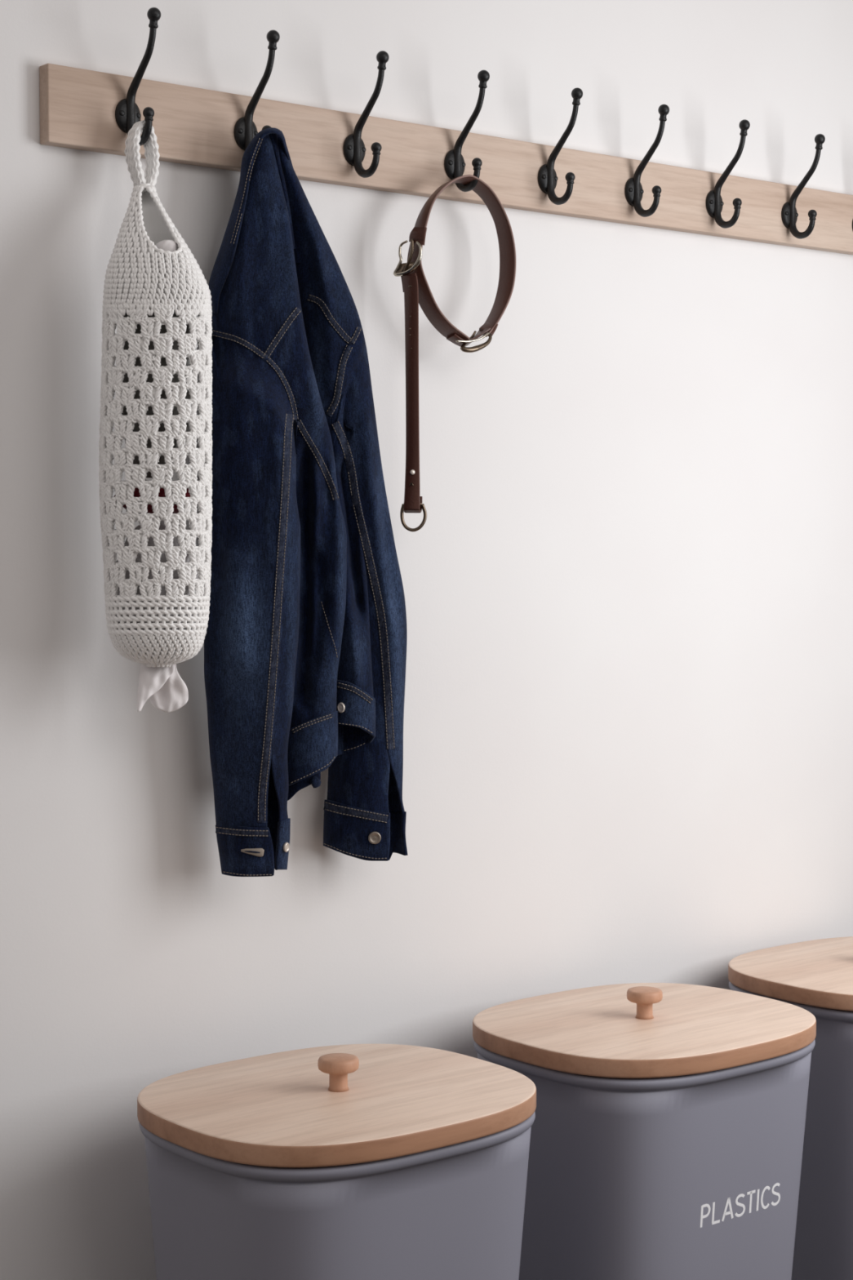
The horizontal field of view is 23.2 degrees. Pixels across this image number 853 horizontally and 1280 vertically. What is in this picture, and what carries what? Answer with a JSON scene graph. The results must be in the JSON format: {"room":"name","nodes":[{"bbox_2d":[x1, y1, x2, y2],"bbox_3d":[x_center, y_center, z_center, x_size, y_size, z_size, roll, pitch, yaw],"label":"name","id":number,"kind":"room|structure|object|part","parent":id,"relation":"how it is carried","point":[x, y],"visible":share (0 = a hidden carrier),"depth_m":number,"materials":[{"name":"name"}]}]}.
{"room":"entryway","nodes":[
{"label":"entryway","id":0,"kind":"room"},
{"bbox_2d":[0,0,852,1279],"bbox_3d":[0.028,-0.324,2.728,10.500,2.900,0.120,-2,3,-39],"label":"wall","id":1,"kind":"structure","parent":0,"point":[627,578],"depth_m":2.69,"materials":[{"name":"paint"}]},
{"bbox_2d":[39,7,852,254],"bbox_3d":[0.201,-0.636,2.723,1.540,0.149,0.084,-2,3,-39],"label":"coat rack","id":2,"kind":"object","parent":1,"relation":"attached to","point":[81,109],"visible":0.97,"depth_m":2.59,"materials":[{"name":"brown wood"}]},
{"bbox_3d":[-0.331,-0.584,2.316,0.032,0.038,0.008,-2,3,-39],"label":"plate","id":3,"kind":"part","parent":2,"relation":"part of","materials":[{"name":"black metal"}]},
{"bbox_3d":[-0.305,-0.577,2.285,0.013,0.016,0.013,-2,3,-39],"label":"knob","id":4,"kind":"part","parent":2,"relation":"part of","materials":[{"name":"black metal"}]},
{"bbox_3d":[-0.297,-0.679,2.270,0.015,0.022,0.015,-2,3,-39],"label":"knob","id":5,"kind":"part","parent":2,"relation":"part of","materials":[{"name":"black metal"}]},
{"bbox_2d":[98,120,212,667],"bbox_3d":[-0.294,-0.270,2.256,0.128,0.602,0.106,1,3,30],"label":"holder","id":6,"kind":"object","parent":2,"relation":"hanging from","point":[142,279],"visible":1,"depth_m":2.22,"materials":[{"name":"white fabric"}]},
{"bbox_2d":[114,488,190,513],"bbox_3d":[-0.294,-0.153,2.261,0.091,0.038,0.068,0,3,5],"label":"plastic bag","id":7,"kind":"object","parent":6,"relation":"in","point":[136,494],"visible":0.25,"depth_m":2.23,"materials":[{"name":"plastic"}]},
{"bbox_2d":[121,310,190,477],"bbox_3d":[-0.293,-0.300,2.255,0.085,0.250,0.068,0,3,-5],"label":"plastic bag","id":8,"kind":"object","parent":6,"relation":"in","point":[151,347],"visible":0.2,"depth_m":2.23,"materials":[{"name":"white plastic"}]},
{"bbox_2d":[115,520,198,711],"bbox_3d":[-0.293,-0.025,2.267,0.094,0.210,0.080,0,3,-9],"label":"plastic bag","id":9,"kind":"object","parent":6,"relation":"in","point":[165,688],"visible":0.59,"depth_m":2.26,"materials":[{"name":"white plastic"}]},
{"bbox_2d":[155,240,177,252],"bbox_3d":[-0.281,-0.419,2.246,0.024,0.028,0.025,-2,3,-39],"label":"plastic bag","id":10,"kind":"object","parent":6,"relation":"in","point":[166,245],"visible":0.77,"depth_m":2.24,"materials":[{"name":"white plastic"}]},
{"bbox_3d":[-0.208,-0.589,2.416,0.032,0.038,0.008,-2,3,-39],"label":"plate","id":11,"kind":"part","parent":2,"relation":"part of","materials":[{"name":"black metal"}]},
{"bbox_3d":[-0.183,-0.582,2.384,0.013,0.016,0.013,-2,3,-39],"label":"knob","id":12,"kind":"part","parent":2,"relation":"part of","materials":[{"name":"black metal"}]},
{"bbox_3d":[-0.175,-0.683,2.370,0.015,0.022,0.015,-2,3,-39],"label":"knob","id":13,"kind":"part","parent":2,"relation":"part of","materials":[{"name":"black metal"}]},
{"bbox_2d":[204,127,408,876],"bbox_3d":[-0.144,-0.156,2.442,0.121,0.861,0.271,2,3,40],"label":"denim jacket","id":14,"kind":"object","parent":2,"relation":"hanging from","point":[305,641],"visible":1,"depth_m":2.38,"materials":[{"name":"fabric"}]},
{"bbox_3d":[-0.167,-0.233,2.408,0.158,0.696,0.095,-2,3,-39],"label":"panel","id":15,"kind":"part","parent":14,"relation":"part of","materials":[{"name":"fabric"}]},
{"bbox_3d":[-0.127,-0.255,2.444,0.129,0.658,0.080,-2,3,-39],"label":"panel","id":16,"kind":"part","parent":14,"relation":"part of","materials":[{"name":"fabric"}]},
{"bbox_3d":[-0.086,-0.593,2.515,0.032,0.038,0.008,-2,3,-39],"label":"plate","id":17,"kind":"part","parent":2,"relation":"part of","materials":[{"name":"black metal"}]},
{"bbox_3d":[-0.060,-0.587,2.484,0.013,0.016,0.013,-2,3,-39],"label":"knob","id":18,"kind":"part","parent":2,"relation":"part of","materials":[{"name":"black metal"}]},
{"bbox_3d":[-0.052,-0.688,2.470,0.015,0.022,0.015,-2,3,-39],"label":"knob","id":19,"kind":"part","parent":2,"relation":"part of","materials":[{"name":"black metal"}]},
{"bbox_2d":[393,174,515,532],"bbox_3d":[0.040,-0.355,2.582,0.178,0.442,0.041,-2,3,-39],"label":"leather strap","id":20,"kind":"object","parent":2,"relation":"hanging from","point":[416,290],"visible":1,"depth_m":2.54,"materials":[{"name":"brown leather"}]},
{"bbox_3d":[-0.026,-0.453,2.531,0.024,0.013,0.003,1,3,21],"label":"buckle plate","id":21,"kind":"part","parent":20,"relation":"part of","materials":[{"name":"silver metal"}]},
{"bbox_3d":[0.037,-0.598,2.615,0.032,0.038,0.008,-2,3,-39],"label":"plate","id":22,"kind":"part","parent":2,"relation":"part of","materials":[{"name":"black metal"}]},
{"bbox_3d":[0.063,-0.591,2.584,0.013,0.016,0.013,-2,3,-39],"label":"knob","id":23,"kind":"part","parent":2,"relation":"part of","materials":[{"name":"black metal"}]},
{"bbox_3d":[0.071,-0.693,2.569,0.015,0.022,0.015,-2,3,-39],"label":"knob","id":24,"kind":"part","parent":2,"relation":"part of","materials":[{"name":"black metal"}]},
{"bbox_3d":[0.160,-0.602,2.715,0.032,0.038,0.008,-2,3,-39],"label":"plate","id":25,"kind":"part","parent":2,"relation":"part of","materials":[{"name":"black metal"}]},
{"bbox_3d":[0.185,-0.596,2.683,0.013,0.016,0.013,-2,3,-39],"label":"knob","id":26,"kind":"part","parent":2,"relation":"part of","materials":[{"name":"black metal"}]},
{"bbox_3d":[0.193,-0.697,2.669,0.015,0.022,0.015,-2,3,-39],"label":"knob","id":27,"kind":"part","parent":2,"relation":"part of","materials":[{"name":"black metal"}]},
{"bbox_3d":[0.282,-0.607,2.814,0.032,0.038,0.008,-2,3,-39],"label":"plate","id":28,"kind":"part","parent":2,"relation":"part of","materials":[{"name":"black metal"}]},
{"bbox_3d":[0.308,-0.600,2.783,0.013,0.016,0.013,-2,3,-39],"label":"knob","id":29,"kind":"part","parent":2,"relation":"part of","materials":[{"name":"black metal"}]},
{"bbox_3d":[0.316,-0.702,2.768,0.015,0.022,0.015,-2,3,-39],"label":"knob","id":30,"kind":"part","parent":2,"relation":"part of","materials":[{"name":"black metal"}]},
{"bbox_3d":[0.405,-0.611,2.914,0.032,0.038,0.008,-2,3,-39],"label":"plate","id":31,"kind":"part","parent":2,"relation":"part of","materials":[{"name":"black metal"}]},
{"bbox_3d":[0.431,-0.605,2.882,0.013,0.016,0.013,-2,3,-39],"label":"knob","id":32,"kind":"part","parent":2,"relation":"part of","materials":[{"name":"black metal"}]},
{"bbox_3d":[0.439,-0.706,2.868,0.015,0.022,0.015,-2,3,-39],"label":"knob","id":33,"kind":"part","parent":2,"relation":"part of","materials":[{"name":"black metal"}]},
{"bbox_3d":[0.527,-0.616,3.014,0.032,0.038,0.008,-2,3,-39],"label":"plate","id":34,"kind":"part","parent":2,"relation":"part of","materials":[{"name":"black metal"}]},
{"bbox_3d":[0.553,-0.609,2.982,0.013,0.016,0.013,-2,3,-39],"label":"knob","id":35,"kind":"part","parent":2,"relation":"part of","materials":[{"name":"black metal"}]},
{"bbox_3d":[0.561,-0.711,2.968,0.015,0.022,0.015,-2,3,-39],"label":"knob","id":36,"kind":"part","parent":2,"relation":"part of","materials":[{"name":"black metal"}]},
{"bbox_3d":[1.453,1.254,1.044,10.500,0.100,4.640,-2,3,-39],"label":"floor","id":37,"kind":"structure","parent":0,"visible":0},
{"bbox_2d":[137,1043,536,1279],"bbox_3d":[-0.095,0.798,2.249,0.412,0.702,0.357,-2,3,-39],"label":"bin","id":38,"kind":"object","parent":37,"relation":"on","point":[366,1161],"visible":1,"depth_m":2.13,"materials":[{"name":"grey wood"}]},
{"bbox_3d":[-0.095,0.497,2.236,0.412,0.028,0.357,-2,3,-39],"label":"lid","id":39,"kind":"part","parent":38,"relation":"part of","materials":[{"name":"brown wood"}]},
{"bbox_3d":[-0.095,0.465,2.234,0.044,0.036,0.044,-2,3,-39],"label":"knob","id":40,"kind":"part","parent":38,"relation":"part of","materials":[{"name":"brown wood"}]},
{"bbox_2d":[472,982,816,1279],"bbox_3d":[0.270,0.782,2.590,0.413,0.702,0.357,-2,3,-39],"label":"bin","id":41,"kind":"object","parent":37,"relation":"on","point":[668,1129],"visible":0.91,"depth_m":2.45,"materials":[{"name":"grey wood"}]},
{"bbox_3d":[0.270,0.482,2.576,0.412,0.028,0.357,-2,3,-39],"label":"lid","id":42,"kind":"part","parent":41,"relation":"part of","materials":[{"name":"brown wood"}]},
{"bbox_3d":[0.270,0.450,2.575,0.044,0.036,0.044,-2,3,-39],"label":"knob","id":43,"kind":"part","parent":41,"relation":"part of","materials":[{"name":"brown wood"}]},
{"bbox_2d":[728,936,852,1279],"bbox_3d":[0.634,0.767,2.922,0.412,0.702,0.357,-2,3,-39],"label":"bin","id":44,"kind":"object","parent":37,"relation":"on","point":[815,976],"visible":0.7,"depth_m":2.78,"materials":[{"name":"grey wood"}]},
{"bbox_3d":[0.634,0.467,2.908,0.412,0.028,0.357,-2,3,-39],"label":"lid","id":45,"kind":"part","parent":44,"relation":"part of","materials":[{"name":"brown wood"}]}
]}

